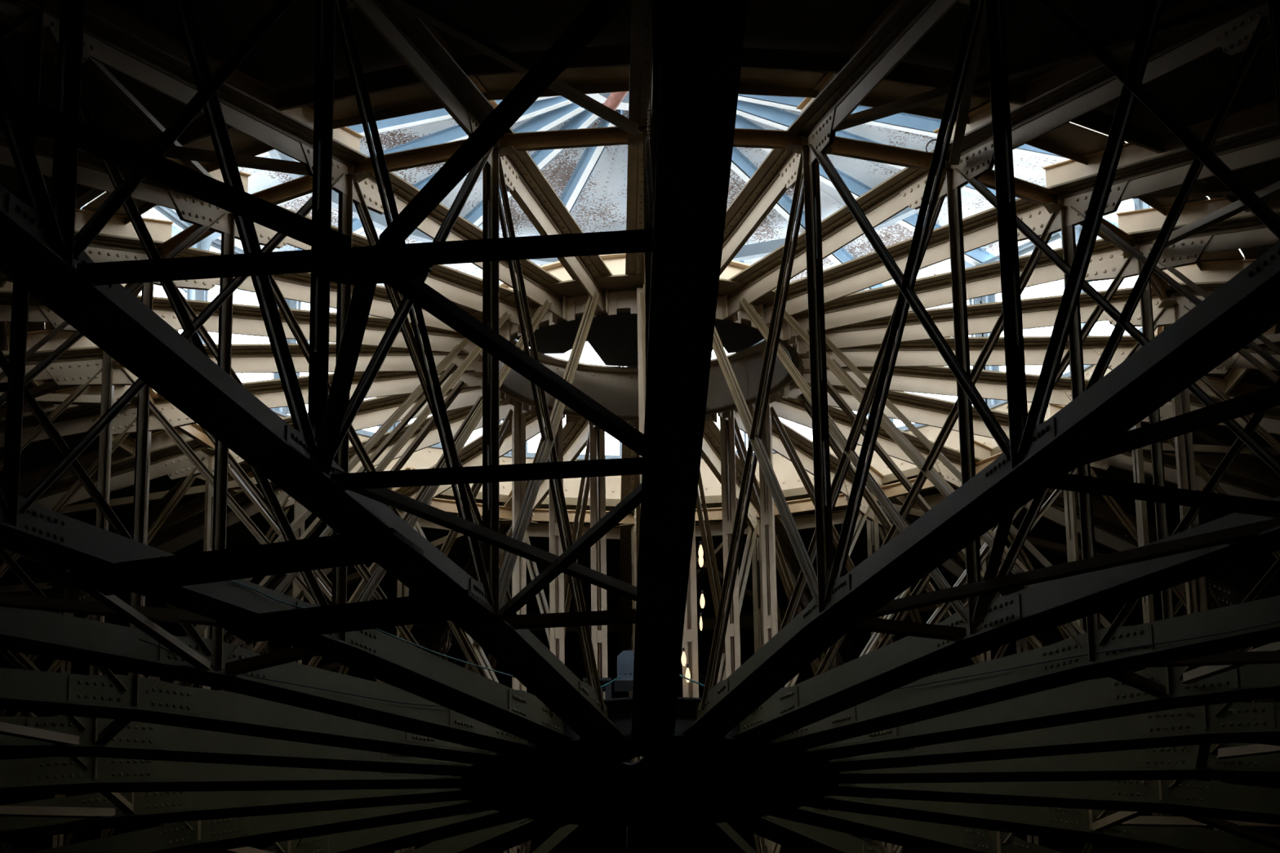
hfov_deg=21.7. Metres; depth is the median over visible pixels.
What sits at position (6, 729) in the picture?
brace
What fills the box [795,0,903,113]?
rafter
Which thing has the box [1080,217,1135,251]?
ring purlin
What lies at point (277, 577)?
rafter
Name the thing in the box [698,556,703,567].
work lamp
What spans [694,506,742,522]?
ring purlin
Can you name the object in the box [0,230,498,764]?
truss
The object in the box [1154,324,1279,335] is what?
rafter
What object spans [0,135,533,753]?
truss
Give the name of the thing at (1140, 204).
window pane
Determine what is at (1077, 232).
lantern post
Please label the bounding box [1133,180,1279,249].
brace
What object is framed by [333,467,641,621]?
brace
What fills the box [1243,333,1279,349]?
brace
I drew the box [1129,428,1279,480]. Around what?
brace
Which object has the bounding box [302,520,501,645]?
brace
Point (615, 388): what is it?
hub
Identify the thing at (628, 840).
truss
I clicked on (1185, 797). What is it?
truss
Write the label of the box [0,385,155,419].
rafter
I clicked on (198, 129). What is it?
roof purlin
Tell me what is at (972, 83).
brace
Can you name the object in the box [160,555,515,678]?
cable
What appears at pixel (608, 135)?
ring purlin
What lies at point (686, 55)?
truss
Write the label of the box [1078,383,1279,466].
beam
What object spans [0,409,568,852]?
truss
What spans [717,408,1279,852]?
truss
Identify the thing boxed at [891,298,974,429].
window
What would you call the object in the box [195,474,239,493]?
roof purlin
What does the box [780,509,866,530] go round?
roof purlin
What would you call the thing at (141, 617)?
brace
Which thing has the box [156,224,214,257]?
ring purlin
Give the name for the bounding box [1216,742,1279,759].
brace
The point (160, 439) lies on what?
rafter
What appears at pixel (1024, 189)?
ring purlin
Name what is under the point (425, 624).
roof purlin
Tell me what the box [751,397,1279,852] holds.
truss
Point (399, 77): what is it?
roof purlin
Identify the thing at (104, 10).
rafter
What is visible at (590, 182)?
skylight
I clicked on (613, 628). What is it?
roof purlin
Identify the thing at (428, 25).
rafter
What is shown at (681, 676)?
cable
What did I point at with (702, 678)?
brace
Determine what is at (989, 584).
brace
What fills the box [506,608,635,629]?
strut
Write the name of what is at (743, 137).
ring purlin
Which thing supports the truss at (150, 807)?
attached to the wall
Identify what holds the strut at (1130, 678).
attached to the truss at (1107, 698)
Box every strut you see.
[93,719,131,745]
[100,792,136,814]
[219,846,272,852]
[224,647,318,675]
[330,457,642,490]
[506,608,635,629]
[850,617,966,640]
[1048,473,1279,518]
[1091,811,1147,831]
[1106,671,1169,697]
[1195,744,1210,768]
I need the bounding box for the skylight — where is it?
[142,93,1134,342]
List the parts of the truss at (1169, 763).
gusset plate, gusset plate, vertical post, gusset plate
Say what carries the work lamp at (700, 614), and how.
attached to the truss at (721, 837)
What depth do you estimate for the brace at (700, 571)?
41.50 m
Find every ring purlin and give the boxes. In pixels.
[124,283,142,297]
[149,387,159,404]
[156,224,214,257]
[175,423,214,448]
[252,175,312,204]
[351,138,466,175]
[430,497,511,519]
[498,124,647,151]
[531,508,635,524]
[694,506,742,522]
[733,128,804,149]
[757,493,847,516]
[829,136,946,170]
[869,477,936,500]
[975,452,1002,475]
[977,169,1059,206]
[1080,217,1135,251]
[1150,271,1171,301]
[1156,325,1169,335]
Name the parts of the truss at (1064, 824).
gusset plate, gusset plate, vertical post, gusset plate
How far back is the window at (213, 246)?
38.66 m
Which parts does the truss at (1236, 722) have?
gusset plate, gusset plate, shelf plate, vertical post, gusset plate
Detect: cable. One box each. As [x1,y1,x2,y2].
[138,638,443,706]
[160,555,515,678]
[593,675,622,689]
[679,675,711,688]
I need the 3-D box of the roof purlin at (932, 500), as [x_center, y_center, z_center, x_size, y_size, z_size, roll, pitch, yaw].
[3.980,0.804,39.897,1.712,0.165,0.100,-15,-24,34]
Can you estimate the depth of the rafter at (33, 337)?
34.80 m
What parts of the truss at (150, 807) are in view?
gusset plate, gusset plate, vertical post, gusset plate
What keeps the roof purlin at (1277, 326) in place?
attached to the rafter at (1213, 270)
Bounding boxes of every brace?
[0,57,308,177]
[0,380,129,409]
[0,560,220,671]
[0,582,52,594]
[0,721,80,744]
[0,805,115,818]
[58,477,274,591]
[229,640,426,693]
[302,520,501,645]
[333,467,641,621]
[388,0,642,135]
[680,666,712,685]
[696,523,786,620]
[835,0,1253,164]
[865,512,1279,622]
[892,503,1105,594]
[1051,607,1237,652]
[1106,815,1279,851]
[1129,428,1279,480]
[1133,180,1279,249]
[1147,641,1279,684]
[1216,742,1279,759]
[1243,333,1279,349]
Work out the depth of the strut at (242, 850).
36.34 m
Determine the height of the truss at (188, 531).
5.863 m
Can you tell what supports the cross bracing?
attached to the truss at (40, 251)
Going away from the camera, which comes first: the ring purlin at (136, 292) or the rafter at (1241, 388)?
the ring purlin at (136, 292)
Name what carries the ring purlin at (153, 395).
attached to the truss at (150, 807)
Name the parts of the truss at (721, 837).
vertical post, gusset plate, vertical post, vertical post, gusset plate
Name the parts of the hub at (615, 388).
ring plate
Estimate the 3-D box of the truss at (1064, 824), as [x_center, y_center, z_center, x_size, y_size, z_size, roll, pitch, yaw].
[15.584,4.839,42.610,32.730,5.863,0.441,11,-23,-29]
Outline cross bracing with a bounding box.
[0,0,653,475]
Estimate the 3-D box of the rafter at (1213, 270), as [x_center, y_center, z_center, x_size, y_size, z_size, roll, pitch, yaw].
[19.285,-1.897,30.038,29.080,2.465,0.116,-6,-20,13]
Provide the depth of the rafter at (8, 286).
33.18 m
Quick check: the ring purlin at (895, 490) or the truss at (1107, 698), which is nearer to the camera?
the truss at (1107, 698)
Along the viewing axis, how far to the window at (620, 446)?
40.62 m
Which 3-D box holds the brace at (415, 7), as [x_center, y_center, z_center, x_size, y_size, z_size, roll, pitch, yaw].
[-1.128,-3.180,27.616,2.461,0.519,4.186,-1,-20,-1]
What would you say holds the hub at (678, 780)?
attached to the truss at (686, 55)
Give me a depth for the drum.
36.29 m
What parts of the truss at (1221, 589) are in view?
vertical post, gusset plate, gusset plate, vertical post, gusset plate, gusset plate, vertical post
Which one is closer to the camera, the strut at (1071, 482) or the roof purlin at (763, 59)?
the strut at (1071, 482)
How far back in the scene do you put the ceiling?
29.38 m
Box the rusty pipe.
[601,91,628,111]
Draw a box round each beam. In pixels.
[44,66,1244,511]
[69,528,423,595]
[216,589,494,643]
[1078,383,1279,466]
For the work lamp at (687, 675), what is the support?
hanging from the truss at (721, 837)
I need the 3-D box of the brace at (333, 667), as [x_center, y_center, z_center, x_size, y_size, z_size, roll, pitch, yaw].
[-4.715,3.562,45.096,3.600,0.535,4.224,8,-22,-22]
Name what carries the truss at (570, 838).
attached to the wall
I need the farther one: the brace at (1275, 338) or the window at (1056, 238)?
the window at (1056, 238)
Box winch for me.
[582,650,634,698]
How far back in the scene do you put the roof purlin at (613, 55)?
28.74 m
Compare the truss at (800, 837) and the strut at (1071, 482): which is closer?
the strut at (1071, 482)
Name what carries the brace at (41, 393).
attached to the truss at (150, 807)
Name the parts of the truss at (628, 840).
shelf plate, vertical post, gusset plate, vertical post, gusset plate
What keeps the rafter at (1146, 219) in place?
on the truss at (1107, 698)
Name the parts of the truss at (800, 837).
vertical post, gusset plate, gusset plate, vertical post, gusset plate, vertical post, gusset plate, vertical post, vertical post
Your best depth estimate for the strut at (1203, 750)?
32.79 m
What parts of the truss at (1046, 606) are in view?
gusset plate, shelf plate, gusset plate, vertical post, gusset plate, gusset plate, gusset plate, vertical post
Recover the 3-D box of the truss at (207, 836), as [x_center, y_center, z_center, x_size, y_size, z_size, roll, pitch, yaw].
[-15.648,5.153,42.102,32.730,5.863,0.441,-12,-22,27]
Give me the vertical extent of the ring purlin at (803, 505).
0.138 m
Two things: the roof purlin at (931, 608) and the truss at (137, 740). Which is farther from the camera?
the roof purlin at (931, 608)
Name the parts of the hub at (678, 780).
plate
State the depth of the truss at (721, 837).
37.45 m
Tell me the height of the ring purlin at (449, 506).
0.138 m
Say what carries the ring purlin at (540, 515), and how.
attached to the truss at (570, 838)
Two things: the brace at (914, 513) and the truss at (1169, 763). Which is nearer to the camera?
the truss at (1169, 763)
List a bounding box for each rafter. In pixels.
[0,120,251,192]
[0,280,126,291]
[0,329,97,353]
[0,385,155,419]
[0,427,191,491]
[0,466,415,799]
[15,471,254,595]
[74,208,173,241]
[84,0,364,151]
[391,489,511,686]
[418,17,497,108]
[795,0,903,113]
[864,463,1271,787]
[933,0,1226,145]
[973,440,1279,596]
[1042,100,1278,187]
[1047,404,1279,485]
[1115,194,1279,233]
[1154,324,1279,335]
[1162,258,1257,283]
[1195,376,1279,406]
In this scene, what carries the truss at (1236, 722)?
attached to the wall
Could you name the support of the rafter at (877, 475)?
on the truss at (800, 837)
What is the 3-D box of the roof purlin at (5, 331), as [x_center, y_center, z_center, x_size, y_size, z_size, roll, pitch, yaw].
[-6.496,-1.164,33.999,0.100,0.165,1.712,2,-20,-8]
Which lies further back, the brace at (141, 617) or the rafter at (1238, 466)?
the rafter at (1238, 466)
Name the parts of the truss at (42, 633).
gusset plate, vertical post, gusset plate, gusset plate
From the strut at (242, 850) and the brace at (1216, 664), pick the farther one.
the strut at (242, 850)
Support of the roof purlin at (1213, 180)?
attached to the rafter at (1146, 219)
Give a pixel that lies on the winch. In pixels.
(625, 660)
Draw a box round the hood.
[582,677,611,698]
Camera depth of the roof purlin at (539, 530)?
41.02 m
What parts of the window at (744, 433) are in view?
frame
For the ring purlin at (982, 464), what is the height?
0.138 m
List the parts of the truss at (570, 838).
vertical post, gusset plate, vertical post, shelf plate, gusset plate, vertical post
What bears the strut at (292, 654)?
attached to the truss at (42, 633)
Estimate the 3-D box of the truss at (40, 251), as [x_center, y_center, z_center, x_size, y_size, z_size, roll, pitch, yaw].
[-4.385,-3.959,17.424,0.443,5.863,32.730,-6,-20,13]
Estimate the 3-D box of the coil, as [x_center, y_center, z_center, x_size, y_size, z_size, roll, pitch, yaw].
[2.705,-2.537,30.486,0.191,0.190,0.032,-1,-20,-1]
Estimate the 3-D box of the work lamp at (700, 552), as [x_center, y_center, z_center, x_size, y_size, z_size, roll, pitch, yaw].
[0.652,1.335,35.824,0.054,0.196,0.097,-1,-20,-1]
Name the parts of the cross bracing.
plate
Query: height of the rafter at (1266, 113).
2.465 m
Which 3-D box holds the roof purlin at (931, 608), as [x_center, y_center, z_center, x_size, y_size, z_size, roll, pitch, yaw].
[3.680,2.342,43.418,2.560,0.165,0.100,-9,-21,20]
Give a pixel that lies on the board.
(614, 338)
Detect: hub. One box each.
[452,253,835,428]
[459,697,840,827]
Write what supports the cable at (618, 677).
attached to the winch
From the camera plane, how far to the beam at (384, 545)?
25.75 m
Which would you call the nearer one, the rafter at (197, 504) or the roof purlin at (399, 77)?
the roof purlin at (399, 77)
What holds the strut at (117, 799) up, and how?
attached to the truss at (150, 807)
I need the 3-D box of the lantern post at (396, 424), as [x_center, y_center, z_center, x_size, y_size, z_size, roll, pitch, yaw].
[-2.860,-0.743,39.980,0.310,1.791,0.630,11,-23,-29]
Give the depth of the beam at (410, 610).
27.45 m
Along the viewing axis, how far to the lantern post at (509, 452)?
40.43 m
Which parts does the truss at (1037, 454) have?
gusset plate, gusset plate, shelf plate, vertical post, gusset plate, gusset plate, vertical post, gusset plate, gusset plate, vertical post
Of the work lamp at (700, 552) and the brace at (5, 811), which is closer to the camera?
the brace at (5, 811)
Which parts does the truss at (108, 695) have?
gusset plate, vertical post, gusset plate, gusset plate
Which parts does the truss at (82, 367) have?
gusset plate, gusset plate, vertical post, shelf plate, gusset plate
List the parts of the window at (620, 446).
frame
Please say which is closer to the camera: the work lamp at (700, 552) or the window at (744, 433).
the work lamp at (700, 552)
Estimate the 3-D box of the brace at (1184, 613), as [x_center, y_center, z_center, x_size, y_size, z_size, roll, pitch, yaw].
[7.279,2.905,43.809,3.600,0.535,4.224,-15,-24,34]
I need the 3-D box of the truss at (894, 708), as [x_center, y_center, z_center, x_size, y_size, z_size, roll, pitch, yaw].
[12.976,-2.546,22.096,32.730,5.863,0.440,-19,-27,41]
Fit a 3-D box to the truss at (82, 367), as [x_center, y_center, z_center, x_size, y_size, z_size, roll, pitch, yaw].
[-17.957,2.107,33.584,32.730,5.863,0.440,-1,-20,-1]
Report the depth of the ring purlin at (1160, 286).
33.28 m
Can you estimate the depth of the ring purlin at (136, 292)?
32.88 m
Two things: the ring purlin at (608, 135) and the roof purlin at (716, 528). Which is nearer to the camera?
the ring purlin at (608, 135)
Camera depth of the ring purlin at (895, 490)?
39.09 m
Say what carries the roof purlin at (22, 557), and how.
attached to the rafter at (160, 439)
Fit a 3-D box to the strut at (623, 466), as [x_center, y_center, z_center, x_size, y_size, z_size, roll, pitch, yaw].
[-1.063,0.334,24.090,2.384,0.110,0.110,-3,-20,6]
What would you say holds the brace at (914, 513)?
attached to the truss at (1221, 589)
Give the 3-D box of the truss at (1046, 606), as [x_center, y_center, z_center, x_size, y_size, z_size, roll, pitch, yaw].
[9.276,-3.484,19.340,0.441,5.863,32.730,11,-23,-29]
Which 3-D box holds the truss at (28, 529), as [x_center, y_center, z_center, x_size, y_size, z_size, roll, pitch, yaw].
[-8.756,-3.302,19.047,0.441,5.863,32.730,-12,-22,27]
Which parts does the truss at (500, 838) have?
vertical post, gusset plate, vertical post, vertical post, gusset plate, gusset plate, gusset plate, vertical post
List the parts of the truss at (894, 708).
gusset plate, shelf plate, gusset plate, vertical post, gusset plate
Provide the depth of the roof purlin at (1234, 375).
36.34 m
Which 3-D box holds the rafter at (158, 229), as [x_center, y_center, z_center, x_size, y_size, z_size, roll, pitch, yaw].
[-17.034,-3.161,24.942,29.080,2.465,0.114,11,-23,-29]
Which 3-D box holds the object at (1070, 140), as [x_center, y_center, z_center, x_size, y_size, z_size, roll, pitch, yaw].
[0.023,-1.292,35.042,12.480,0.620,12.480,-1,-20,-1]
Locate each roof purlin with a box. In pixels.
[0,280,6,287]
[0,321,10,350]
[5,549,48,567]
[30,379,57,407]
[48,183,95,202]
[111,435,135,455]
[138,115,231,146]
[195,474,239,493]
[273,65,422,111]
[305,601,429,627]
[417,517,466,531]
[453,44,630,76]
[526,523,620,540]
[528,624,618,633]
[695,521,749,537]
[697,614,782,631]
[741,47,849,73]
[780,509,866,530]
[882,598,967,617]
[883,61,1026,105]
[911,489,955,511]
[1017,586,1026,591]
[1071,109,1164,153]
[1199,175,1250,212]
[1221,368,1249,395]
[1266,244,1274,249]
[1274,321,1279,333]
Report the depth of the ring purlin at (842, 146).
30.18 m
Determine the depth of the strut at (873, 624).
28.63 m
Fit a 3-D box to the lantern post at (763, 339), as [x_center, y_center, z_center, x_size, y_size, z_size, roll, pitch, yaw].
[1.394,-0.595,40.576,0.310,1.791,0.630,-6,-20,13]
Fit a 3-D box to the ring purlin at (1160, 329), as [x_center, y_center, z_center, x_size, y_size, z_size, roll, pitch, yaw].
[5.397,-1.040,34.269,0.140,0.138,1.363,-3,-20,6]
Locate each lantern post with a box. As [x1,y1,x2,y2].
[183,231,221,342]
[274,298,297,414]
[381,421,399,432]
[499,338,518,454]
[747,338,764,452]
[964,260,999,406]
[1057,225,1086,366]
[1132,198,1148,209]
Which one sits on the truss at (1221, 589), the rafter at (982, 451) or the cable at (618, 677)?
the rafter at (982, 451)
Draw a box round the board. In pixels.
[516,311,764,367]
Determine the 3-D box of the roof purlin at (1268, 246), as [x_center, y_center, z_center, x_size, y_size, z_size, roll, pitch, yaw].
[6.149,-1.857,32.641,0.100,0.165,1.712,-9,-21,20]
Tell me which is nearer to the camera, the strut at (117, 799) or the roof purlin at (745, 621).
the strut at (117, 799)
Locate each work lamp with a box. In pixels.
[680,648,686,666]
[684,664,690,682]
[697,541,703,556]
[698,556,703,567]
[699,590,705,608]
[699,613,702,631]
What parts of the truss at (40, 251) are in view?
gusset plate, vertical post, gusset plate, vertical post, gusset plate, gusset plate, vertical post, gusset plate, shelf plate, gusset plate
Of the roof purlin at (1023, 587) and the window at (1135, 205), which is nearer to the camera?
the window at (1135, 205)
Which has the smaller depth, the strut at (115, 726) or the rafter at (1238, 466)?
the strut at (115, 726)
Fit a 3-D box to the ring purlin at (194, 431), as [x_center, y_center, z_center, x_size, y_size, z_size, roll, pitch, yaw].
[-4.984,0.009,36.708,0.140,0.138,1.363,-9,-21,20]
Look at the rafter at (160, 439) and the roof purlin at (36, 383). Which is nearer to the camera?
the roof purlin at (36, 383)
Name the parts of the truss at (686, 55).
shelf plate, vertical post, vertical post, gusset plate, vertical post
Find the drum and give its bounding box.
[585,91,629,110]
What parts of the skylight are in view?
roof panel, roof panel, roof panel, roof panel, roof panel, roof panel, roof panel, roof panel, roof panel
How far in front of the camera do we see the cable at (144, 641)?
30.31 m
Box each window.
[137,205,188,333]
[202,243,275,408]
[296,301,381,434]
[407,418,482,446]
[525,342,622,457]
[711,350,746,453]
[781,417,866,435]
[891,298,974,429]
[993,235,1070,402]
[1080,199,1142,335]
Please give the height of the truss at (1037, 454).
5.863 m
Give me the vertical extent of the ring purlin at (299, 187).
0.138 m
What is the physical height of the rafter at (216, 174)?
2.465 m
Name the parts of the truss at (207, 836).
gusset plate, gusset plate, vertical post, shelf plate, gusset plate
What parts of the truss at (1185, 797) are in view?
gusset plate, gusset plate, vertical post, gusset plate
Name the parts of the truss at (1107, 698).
gusset plate, shelf plate, gusset plate, vertical post, gusset plate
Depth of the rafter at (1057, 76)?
29.10 m
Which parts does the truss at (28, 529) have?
vertical post, gusset plate, gusset plate, gusset plate, vertical post, gusset plate, shelf plate, gusset plate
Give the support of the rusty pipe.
attached to the drum
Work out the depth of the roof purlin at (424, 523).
40.58 m
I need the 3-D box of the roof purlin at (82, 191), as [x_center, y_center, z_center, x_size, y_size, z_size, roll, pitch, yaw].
[-5.153,-2.251,31.055,0.100,0.165,1.712,14,-25,-36]
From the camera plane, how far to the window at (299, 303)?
39.59 m
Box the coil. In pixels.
[925,138,936,151]
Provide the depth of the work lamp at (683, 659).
35.43 m
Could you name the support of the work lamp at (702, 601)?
attached to the truss at (721, 837)
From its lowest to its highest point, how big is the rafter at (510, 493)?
2.465 m
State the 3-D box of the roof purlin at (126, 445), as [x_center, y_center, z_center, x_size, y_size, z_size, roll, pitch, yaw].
[-6.091,-0.017,37.187,0.100,0.165,1.712,-9,-21,20]
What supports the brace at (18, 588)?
attached to the truss at (207, 836)
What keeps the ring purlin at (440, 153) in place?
attached to the truss at (40, 251)
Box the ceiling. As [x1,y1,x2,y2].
[0,0,1279,852]
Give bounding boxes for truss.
[0,0,574,744]
[0,0,624,737]
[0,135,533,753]
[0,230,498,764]
[0,290,480,776]
[0,342,475,798]
[0,370,480,841]
[0,400,533,852]
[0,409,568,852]
[12,386,506,852]
[420,417,616,852]
[615,421,666,852]
[625,0,747,733]
[677,415,916,852]
[680,0,1279,736]
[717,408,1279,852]
[727,0,1279,742]
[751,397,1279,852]
[763,121,1279,750]
[777,383,1279,852]
[790,210,1279,760]
[804,366,1279,825]
[806,280,1279,772]
[826,334,1279,783]
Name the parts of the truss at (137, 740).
gusset plate, vertical post, gusset plate, gusset plate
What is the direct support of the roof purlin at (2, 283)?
attached to the rafter at (8, 286)
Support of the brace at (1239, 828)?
attached to the truss at (1185, 797)
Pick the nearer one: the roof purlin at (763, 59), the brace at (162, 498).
the roof purlin at (763, 59)
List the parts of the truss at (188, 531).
vertical post, gusset plate, gusset plate, gusset plate, vertical post, gusset plate, vertical post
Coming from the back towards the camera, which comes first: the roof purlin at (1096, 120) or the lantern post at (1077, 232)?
the lantern post at (1077, 232)
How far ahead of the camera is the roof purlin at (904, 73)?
29.19 m
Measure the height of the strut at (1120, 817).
0.110 m

